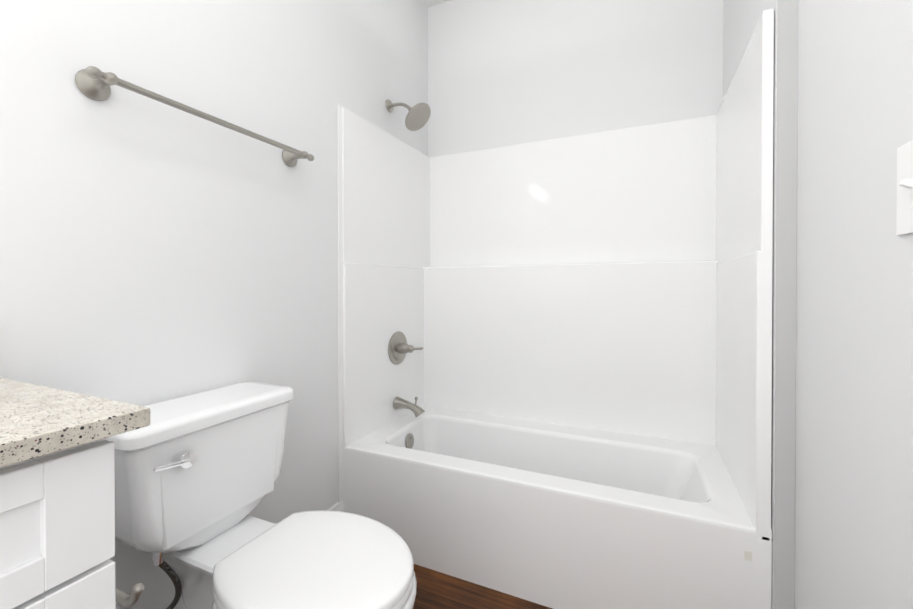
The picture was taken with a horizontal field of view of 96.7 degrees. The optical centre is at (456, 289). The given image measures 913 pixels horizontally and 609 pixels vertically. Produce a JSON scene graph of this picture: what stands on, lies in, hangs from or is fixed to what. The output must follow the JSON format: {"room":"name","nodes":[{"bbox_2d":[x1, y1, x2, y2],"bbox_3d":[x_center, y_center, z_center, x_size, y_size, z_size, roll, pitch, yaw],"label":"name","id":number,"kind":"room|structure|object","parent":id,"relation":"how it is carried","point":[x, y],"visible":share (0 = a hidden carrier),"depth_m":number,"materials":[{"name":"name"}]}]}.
{"room":"bathroom","nodes":[
{"label":"bathroom","id":0,"kind":"room"},
{"bbox_2d":[0,0,427,608],"bbox_3d":[-0.836,-0.304,1.136,0.100,2.810,3.200,0,0,24],"label":"wall","id":1,"kind":"structure","parent":0,"point":[152,250],"depth_m":1.16,"materials":[{"name":"white paint"}]},
{"bbox_2d":[75,66,313,166],"bbox_3d":[-0.697,-0.485,1.210,0.089,0.068,0.679,0,0,24],"label":"towel rail","id":2,"kind":"object","parent":1,"relation":"attached to","point":[93,83],"visible":1,"depth_m":0.99,"materials":[{"name":"silver metal"}]},
{"bbox_2d":[326,501,344,511],"bbox_3d":[-0.716,1.008,1.269,0.015,0.184,1.092,0,0,24],"label":"baseboard","id":3,"kind":"structure","parent":1,"relation":"attached to","point":[337,506],"depth_m":1.74,"materials":[{"name":"white paint"}]},
{"bbox_2d":[388,331,422,364],"bbox_3d":[-0.240,0.304,2.089,0.152,0.172,0.172,0,0,24],"label":"handle","id":4,"kind":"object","parent":1,"relation":"attached to","point":[399,347],"depth_m":2.08,"materials":[{"name":"silver metal"}]},
{"bbox_2d":[386,99,430,130],"bbox_3d":[-0.243,-0.890,2.043,0.230,0.174,0.154,0,0,24],"label":"shower head","id":5,"kind":"object","parent":1,"relation":"attached to","point":[417,116],"visible":1,"depth_m":2.02},
{"bbox_2d":[423,0,450,7],"bbox_3d":[-0.074,-1.757,0.782,1.771,0.100,3.200,0,0,24],"label":"ceiling","id":6,"kind":"structure","parent":0,"point":[429,3],"depth_m":2.43,"materials":[{"name":"white paint"}]},
{"bbox_2d":[413,564,551,608],"bbox_3d":[-0.074,1.153,0.803,1.771,0.100,3.200,0,0,24],"label":"floor","id":7,"kind":"structure","parent":0,"point":[436,589],"depth_m":1.46,"materials":[{"name":"brown wood"}]},
{"bbox_2d":[0,377,149,608],"bbox_3d":[-0.878,0.586,0.243,0.560,1.042,0.965,0,0,24],"label":"bathroom vanity","id":8,"kind":"object","parent":7,"relation":"on","point":[57,499],"visible":1,"depth_m":0.50,"materials":[{"name":"white paint"}]},
{"bbox_2d":[115,583,143,606],"bbox_3d":[-0.580,0.466,0.632,0.232,0.058,0.050,0,0,24],"label":"toilet paper holder","id":9,"kind":"object","parent":8,"relation":"attached to","point":[123,599],"visible":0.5,"depth_m":0.60,"materials":[{"name":"silver metal"}]},
{"bbox_2d":[107,381,416,608],"bbox_3d":[-0.454,0.699,0.953,0.751,0.805,0.507,0,0,24],"label":"toilet","id":10,"kind":"object","parent":7,"relation":"on","point":[197,475],"visible":0.94,"depth_m":0.95,"materials":[{"name":"white ceramic"}]},
{"bbox_2d":[338,9,773,608],"bbox_3d":[0.352,0.151,1.800,1.521,1.890,0.815,0,0,24],"label":"shower","id":11,"kind":"object","parent":7,"relation":"on","point":[584,375],"visible":0.94,"depth_m":1.86,"materials":[{"name":"white plastic"}]},
{"bbox_2d":[393,396,424,417],"bbox_3d":[-0.236,0.596,2.079,0.163,0.106,0.068,0,0,24],"label":"tub spout","id":12,"kind":"object","parent":11,"relation":"attached to","point":[402,403],"visible":1,"depth_m":2.07,"materials":[{"name":"silver metal"}]},
{"bbox_2d":[405,433,413,448],"bbox_3d":[-0.231,0.754,2.018,0.014,0.076,0.076,0,0,24],"label":"overflow plate","id":13,"kind":"object","parent":11,"relation":"attached to","point":[409,442],"visible":0.9,"depth_m":2.01,"materials":[{"name":"silver metal"}]},
{"bbox_2d":[428,0,719,156],"bbox_3d":[0.562,-0.312,2.206,1.530,2.810,0.100,0,0,24],"label":"wall","id":14,"kind":"structure","parent":0,"point":[501,73],"depth_m":2.15,"materials":[{"name":"white paint"}]},
{"bbox_2d":[720,0,912,608],"bbox_3d":[0.666,-0.300,0.459,0.147,2.810,3.200,0,0,24],"label":"wall","id":15,"kind":"structure","parent":0,"point":[854,441],"depth_m":0.83,"materials":[{"name":"white paint"}]},
{"bbox_2d":[774,0,797,608],"bbox_3d":[0.908,-0.304,1.117,0.046,2.810,0.001,0,0,24],"label":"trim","id":16,"kind":"structure","parent":15,"relation":"attached to","point":[785,299],"depth_m":1.12,"materials":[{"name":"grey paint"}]},
{"bbox_2d":[896,140,912,235],"bbox_3d":[0.683,-0.161,0.587,0.021,0.145,0.185,0,0,24],"label":"switch plate","id":17,"kind":"object","parent":15,"relation":"attached to","point":[904,222],"visible":1,"depth_m":0.65,"materials":[{"name":"white plastic"}]}
]}

